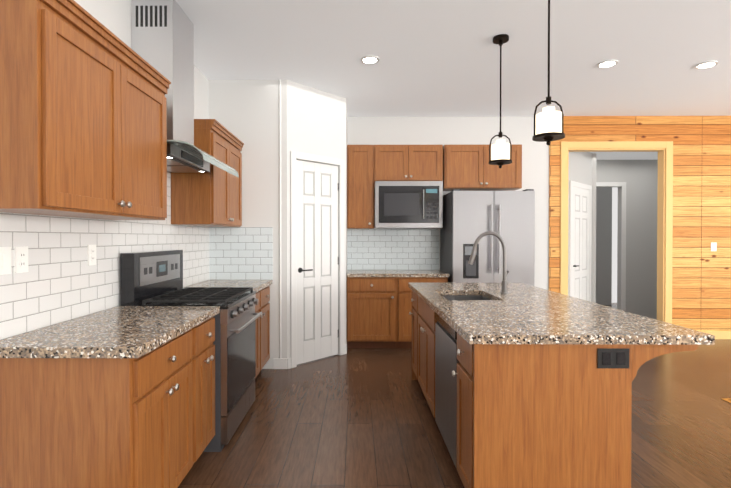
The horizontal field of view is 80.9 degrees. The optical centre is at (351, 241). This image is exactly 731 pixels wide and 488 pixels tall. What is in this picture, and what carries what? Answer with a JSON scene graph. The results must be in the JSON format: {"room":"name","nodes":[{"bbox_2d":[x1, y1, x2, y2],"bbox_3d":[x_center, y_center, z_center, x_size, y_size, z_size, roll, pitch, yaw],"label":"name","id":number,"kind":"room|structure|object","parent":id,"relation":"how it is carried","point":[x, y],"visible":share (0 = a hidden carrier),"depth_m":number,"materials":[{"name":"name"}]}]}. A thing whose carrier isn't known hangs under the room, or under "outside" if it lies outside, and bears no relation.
{"room":"kitchen","nodes":[
{"label":"kitchen","id":0,"kind":"room"},
{"bbox_2d":[0,0,208,339],"bbox_3d":[-1.544,-0.134,0.180,0.110,2.950,8.590,0,0,1],"label":"wall","id":1,"kind":"structure","parent":0,"point":[60,280],"depth_m":2.35,"materials":[{"name":"tile"}]},
{"bbox_2d":[0,247,10,274],"bbox_3d":[-1.468,0.083,1.812,0.010,0.116,0.072,0,0,1],"label":"switch plate","id":2,"kind":"object","parent":1,"relation":"attached to","point":[5,260],"visible":1,"depth_m":1.81,"materials":[{"name":"white plastic"}]},
{"bbox_2d":[14,246,27,272],"bbox_3d":[-1.469,0.082,1.907,0.008,0.116,0.072,0,0,1],"label":"electrical outlet plate","id":3,"kind":"object","parent":1,"relation":"attached to","point":[21,258],"visible":1,"depth_m":1.90,"materials":[{"name":"white plastic"}]},
{"bbox_2d":[0,0,170,219],"bbox_3d":[-1.292,-0.550,2.110,0.375,0.850,1.060,0,0,1],"label":"upper cabinet","id":4,"kind":"object","parent":1,"relation":"attached to","point":[83,115],"visible":1,"depth_m":1.78,"materials":[{"name":"brown wood"}]},
{"bbox_2d":[88,245,95,265],"bbox_3d":[-1.464,0.078,2.417,0.008,0.116,0.072,0,0,1],"label":"electrical outlet plate","id":5,"kind":"object","parent":1,"relation":"attached to","point":[91,254],"visible":1,"depth_m":2.41,"materials":[{"name":"white plastic"}]},
{"bbox_2d":[131,0,238,177],"bbox_3d":[-1.192,-1.068,3.045,0.558,1.124,0.800,0,0,1],"label":"range hood","id":6,"kind":"object","parent":1,"relation":"attached to","point":[162,37],"visible":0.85,"depth_m":2.87,"materials":[{"name":"silver metal"}]},
{"bbox_2d":[171,119,243,226],"bbox_3d":[-1.276,-0.565,3.913,0.375,0.850,0.906,0,0,1],"label":"upper cabinet","id":7,"kind":"object","parent":1,"relation":"attached to","point":[212,197],"visible":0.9,"depth_m":3.48,"materials":[{"name":"brown wood"}]},
{"bbox_2d":[208,80,286,368],"bbox_3d":[-1.060,-0.169,4.421,0.800,2.950,0.100,0,0,1],"label":"wall","id":8,"kind":"structure","parent":0,"point":[246,112],"depth_m":4.36,"materials":[{"name":"white paint"}]},
{"bbox_2d":[209,227,272,279],"bbox_3d":[-1.133,0.139,4.369,0.655,0.565,0.010,0,0,1],"label":"backsplash","id":9,"kind":"structure","parent":8,"relation":"attached to","point":[240,253],"depth_m":4.36,"materials":[{"name":"tile"}]},
{"bbox_2d":[278,79,345,357],"bbox_3d":[-0.420,-0.171,4.674,0.893,2.950,0.100,0,1,-44],"label":"wall","id":10,"kind":"structure","parent":0,"point":[316,121],"depth_m":4.55,"materials":[{"name":"white paint"}]},
{"bbox_2d":[296,160,338,364],"bbox_3d":[-0.381,0.220,4.682,0.458,2.144,0.456,0,0,1],"label":"pantry door","id":11,"kind":"structure","parent":10,"relation":"in","point":[317,257],"depth_m":4.66,"materials":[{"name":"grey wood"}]},
{"bbox_2d":[290,151,344,367],"bbox_3d":[-0.356,0.189,4.655,0.754,2.230,0.016,0,1,-44],"label":"door frame","id":12,"kind":"structure","parent":10,"relation":"attached to","point":[294,155],"depth_m":4.51,"materials":[{"name":"white wood"}]},
{"bbox_2d":[346,105,346,343],"bbox_3d":[-0.113,-0.176,5.337,0.100,2.950,0.771,0,0,1],"label":"wall","id":13,"kind":"structure","parent":0,"point":[346,224],"depth_m":5.21,"materials":[{"name":"white paint"}]},
{"bbox_2d":[347,117,548,289],"bbox_3d":[1.346,-0.180,5.759,3.011,2.950,0.100,0,0,1],"label":"wall","id":14,"kind":"structure","parent":0,"point":[443,131],"depth_m":5.68,"materials":[{"name":"white paint"}]},
{"bbox_2d":[347,145,373,228],"bbox_3d":[0.109,-0.688,5.527,0.332,1.050,0.375,0,0,1],"label":"upper cabinet","id":15,"kind":"object","parent":14,"relation":"attached to","point":[360,186],"visible":1,"depth_m":5.38,"materials":[{"name":"brown wood"}]},
{"bbox_2d":[347,229,438,269],"bbox_3d":[0.551,0.123,5.714,1.221,0.575,0.010,0,0,1],"label":"backsplash","id":16,"kind":"structure","parent":14,"relation":"attached to","point":[392,249],"depth_m":5.71,"materials":[{"name":"tile"}]},
{"bbox_2d":[373,145,442,228],"bbox_3d":[0.711,-0.688,5.521,0.868,1.050,0.375,0,0,1],"label":"upper cabinet","id":17,"kind":"object","parent":14,"relation":"attached to","point":[408,162],"visible":0.9,"depth_m":5.37,"materials":[{"name":"brown wood"}]},
{"bbox_2d":[374,181,442,227],"bbox_3d":[0.710,-0.457,5.487,0.840,0.579,0.444,0,0,1],"label":"microwave","id":18,"kind":"object","parent":17,"relation":"in","point":[408,204],"visible":1,"depth_m":5.31,"materials":[{"name":"silver metal"}]},
{"bbox_2d":[443,144,521,190],"bbox_3d":[1.649,-0.938,5.511,0.970,0.550,0.375,0,0,1],"label":"upper cabinet","id":19,"kind":"object","parent":14,"relation":"attached to","point":[468,168],"visible":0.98,"depth_m":5.36,"materials":[{"name":"brown wood"}]},
{"bbox_2d":[273,332,730,368],"bbox_3d":[3.375,1.246,5.015,8.340,0.110,1.372,0,0,1],"label":"baseboard","id":20,"kind":"structure","parent":14,"relation":"attached to","point":[281,363],"depth_m":4.38,"materials":[{"name":"white"}]},
{"bbox_2d":[175,0,730,116],"bbox_3d":[2.957,-1.664,0.807,9.100,0.100,9.950,0,0,1],"label":"ceiling","id":21,"kind":"structure","parent":0,"point":[439,58],"depth_m":3.72,"materials":[{"name":"white paint"}]},
{"bbox_2d":[361,55,379,63],"bbox_3d":[0.165,-1.631,3.858,0.170,0.012,0.170,0,0,1],"label":"recessed light","id":22,"kind":"object","parent":21,"relation":"in","point":[370,59],"visible":0.98,"depth_m":3.84,"materials":[{"name":"white plastic"}]},
{"bbox_2d":[489,34,511,167],"bbox_3d":[1.196,-1.110,3.443,0.180,1.048,0.180,0,0,1],"label":"pendant light","id":23,"kind":"object","parent":21,"relation":"hanging from","point":[500,152],"visible":1,"depth_m":3.42,"materials":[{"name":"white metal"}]},
{"bbox_2d":[532,0,564,144],"bbox_3d":[1.188,-1.103,2.583,0.180,1.048,0.180,0,0,1],"label":"pendant light","id":24,"kind":"object","parent":21,"relation":"hanging from","point":[548,121],"visible":1,"depth_m":2.56,"materials":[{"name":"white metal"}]},
{"bbox_2d":[597,60,617,67],"bbox_3d":[2.355,-1.632,3.948,0.170,0.012,0.170,0,0,1],"label":"recessed light","id":25,"kind":"object","parent":21,"relation":"in","point":[606,63],"visible":0.96,"depth_m":3.94,"materials":[{"name":"white plastic"}]},
{"bbox_2d":[695,61,717,68],"bbox_3d":[3.286,-1.632,3.970,0.170,0.012,0.170,0,0,1],"label":"recessed light","id":26,"kind":"object","parent":21,"relation":"in","point":[706,64],"visible":0.92,"depth_m":3.95,"materials":[{"name":"white plastic"}]},
{"bbox_2d":[178,303,730,487],"bbox_3d":[2.971,1.373,2.357,9.100,0.100,13.000,0,0,1],"label":"floor","id":27,"kind":"structure","parent":0,"point":[358,418],"depth_m":3.00,"materials":[{"name":"brown wood"}]},
{"bbox_2d":[0,317,214,487],"bbox_3d":[-1.144,0.890,2.184,0.650,0.870,0.988,0,0,1],"label":"base cabinet","id":28,"kind":"object","parent":27,"relation":"on","point":[147,420],"visible":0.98,"depth_m":1.69,"materials":[{"name":"brown wood"}]},
{"bbox_2d":[0,306,219,358],"bbox_3d":[-1.147,0.431,2.171,0.642,0.043,1.008,0,0,1],"label":"countertop","id":29,"kind":"structure","parent":28,"relation":"on","point":[131,332],"depth_m":1.91,"materials":[{"name":"stone"}]},
{"bbox_2d":[121,250,261,451],"bbox_3d":[-1.077,0.695,3.058,0.732,1.245,0.756,0,0,1],"label":"range","id":30,"kind":"object","parent":27,"relation":"on","point":[151,278],"visible":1,"depth_m":2.83,"materials":[{"name":"grey paint"}]},
{"bbox_2d":[255,286,269,377],"bbox_3d":[-1.128,0.876,3.904,0.650,0.870,0.924,0,0,1],"label":"base cabinet","id":31,"kind":"object","parent":27,"relation":"on","point":[262,339],"visible":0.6,"depth_m":4.04,"materials":[{"name":"brown wood"}]},
{"bbox_2d":[183,280,272,292],"bbox_3d":[-1.131,0.417,3.901,0.642,0.043,0.925,0,0,1],"label":"countertop","id":32,"kind":"structure","parent":31,"relation":"on","point":[257,285],"depth_m":3.99,"materials":[{"name":"stone"}]},
{"bbox_2d":[347,277,447,347],"bbox_3d":[0.545,0.863,5.388,1.207,0.870,0.650,0,0,1],"label":"base cabinet","id":33,"kind":"object","parent":27,"relation":"on","point":[379,309],"visible":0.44,"depth_m":5.10,"materials":[{"name":"brown wood"}]},
{"bbox_2d":[347,270,448,276],"bbox_3d":[0.550,0.405,5.387,1.217,0.043,0.642,0,0,1],"label":"countertop","id":34,"kind":"structure","parent":33,"relation":"on","point":[395,273],"depth_m":5.11,"materials":[{"name":"stone"}]},
{"bbox_2d":[440,189,534,285],"bbox_3d":[1.647,0.346,5.300,0.944,1.905,0.813,0,0,1],"label":"refrigerator","id":35,"kind":"object","parent":27,"relation":"on","point":[470,217],"visible":0.58,"depth_m":4.96,"materials":[{"name":"grey paint"}]},
{"bbox_2d":[409,291,698,487],"bbox_3d":[1.039,0.882,2.981,1.025,0.873,2.140,0,0,1],"label":"kitchen island","id":36,"kind":"object","parent":27,"relation":"on","point":[544,415],"visible":0.81,"depth_m":1.91,"materials":[{"name":"brown wood"}]},
{"bbox_2d":[435,312,458,467],"bbox_3d":[0.860,0.888,2.572,0.615,0.868,0.596,0,0,1],"label":"dishwasher","id":37,"kind":"object","parent":36,"relation":"in","point":[446,360],"visible":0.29,"depth_m":2.52,"materials":[{"name":"grey metal"}]},
{"bbox_2d":[408,283,714,344],"bbox_3d":[1.061,0.423,2.977,1.070,0.040,2.200,0,0,1],"label":"island countertop","id":38,"kind":"structure","parent":36,"relation":"on","point":[521,313],"depth_m":2.24,"materials":[{"name":"stone"}]},
{"bbox_2d":[442,295,490,299],"bbox_3d":[0.858,0.547,3.200,0.404,0.208,0.564,0,0,1],"label":"sink","id":39,"kind":"object","parent":38,"relation":"in","point":[464,297],"visible":0.08,"depth_m":3.47,"materials":[{"name":"silver metal"}]},
{"bbox_2d":[468,231,509,293],"bbox_3d":[1.056,0.162,3.287,0.338,0.476,0.106,0,0,1],"label":"faucet","id":40,"kind":"object","parent":38,"relation":"on","point":[505,274],"visible":1,"depth_m":3.25,"materials":[{"name":"silver metal"}]},
{"bbox_2d":[597,348,628,367],"bbox_3d":[1.162,0.521,1.902,0.140,0.088,0.008,0,0,1],"label":"outlet","id":41,"kind":"object","parent":36,"relation":"attached to","point":[612,357],"visible":1,"depth_m":1.90,"materials":[{"name":"black plastic"}]},
{"bbox_2d":[721,398,730,402],"bbox_3d":[3.151,1.310,3.510,0.160,0.006,0.110,0,0,1],"label":"electrical outlet","id":42,"kind":"object","parent":27,"relation":"attached to","point":[728,400],"visible":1,"depth_m":3.54,"materials":[{"name":"brown"}]},
{"bbox_2d":[568,152,595,302],"bbox_3d":[3.280,-0.020,6.418,0.864,2.620,1.250,0,0,1],"label":"wall","id":43,"kind":"structure","parent":0,"point":[582,167],"depth_m":6.40,"materials":[{"name":"grey paint"}]},
{"bbox_2d":[569,180,591,301],"bbox_3d":[3.281,0.232,6.137,0.627,2.120,0.615,0,0,1],"label":"hall door","id":44,"kind":"structure","parent":43,"relation":"in","point":[580,222],"depth_m":6.11,"materials":[{"name":"white wood"}]},
{"bbox_2d":[590,152,657,159],"bbox_3d":[3.666,-1.388,7.303,7.800,0.100,3.050,0,0,1],"label":"ceiling","id":45,"kind":"structure","parent":0,"point":[626,155],"depth_m":6.66,"materials":[{"name":"white paint"}]},
{"bbox_2d":[596,160,657,318],"bbox_3d":[4.714,-0.026,7.080,5.700,2.620,0.100,0,0,1],"label":"wall","id":46,"kind":"structure","parent":0,"point":[639,178],"depth_m":7.01,"materials":[{"name":"grey paint"}]},
{"bbox_2d":[596,182,625,310],"bbox_3d":[4.173,0.160,7.029,0.640,2.250,0.015,0,0,1],"label":"trim","id":47,"kind":"structure","parent":46,"relation":"attached to","point":[623,236],"depth_m":7.02,"materials":[{"name":"white wood"}]},
{"bbox_2d":[549,116,730,331],"bbox_3d":[5.086,-0.179,5.665,4.930,2.950,0.022,0,0,1],"label":"cladding","id":48,"kind":"object","parent":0,"point":[701,286],"visible":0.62,"depth_m":5.66,"materials":[{"name":"brown wood"}]},
{"bbox_2d":[560,141,672,323],"bbox_3d":[3.496,-0.009,5.723,1.470,2.610,0.136,0,0,1],"label":"trim","id":49,"kind":"structure","parent":48,"relation":"attached to","point":[664,149],"depth_m":5.66,"materials":[{"name":"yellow wood"}]},
{"bbox_2d":[711,243,716,250],"bbox_3d":[4.781,0.076,5.655,0.072,0.116,0.010,0,0,1],"label":"switch plate","id":50,"kind":"object","parent":48,"relation":"attached to","point":[713,246],"visible":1,"depth_m":5.65,"materials":[{"name":"white plastic"}]}
]}

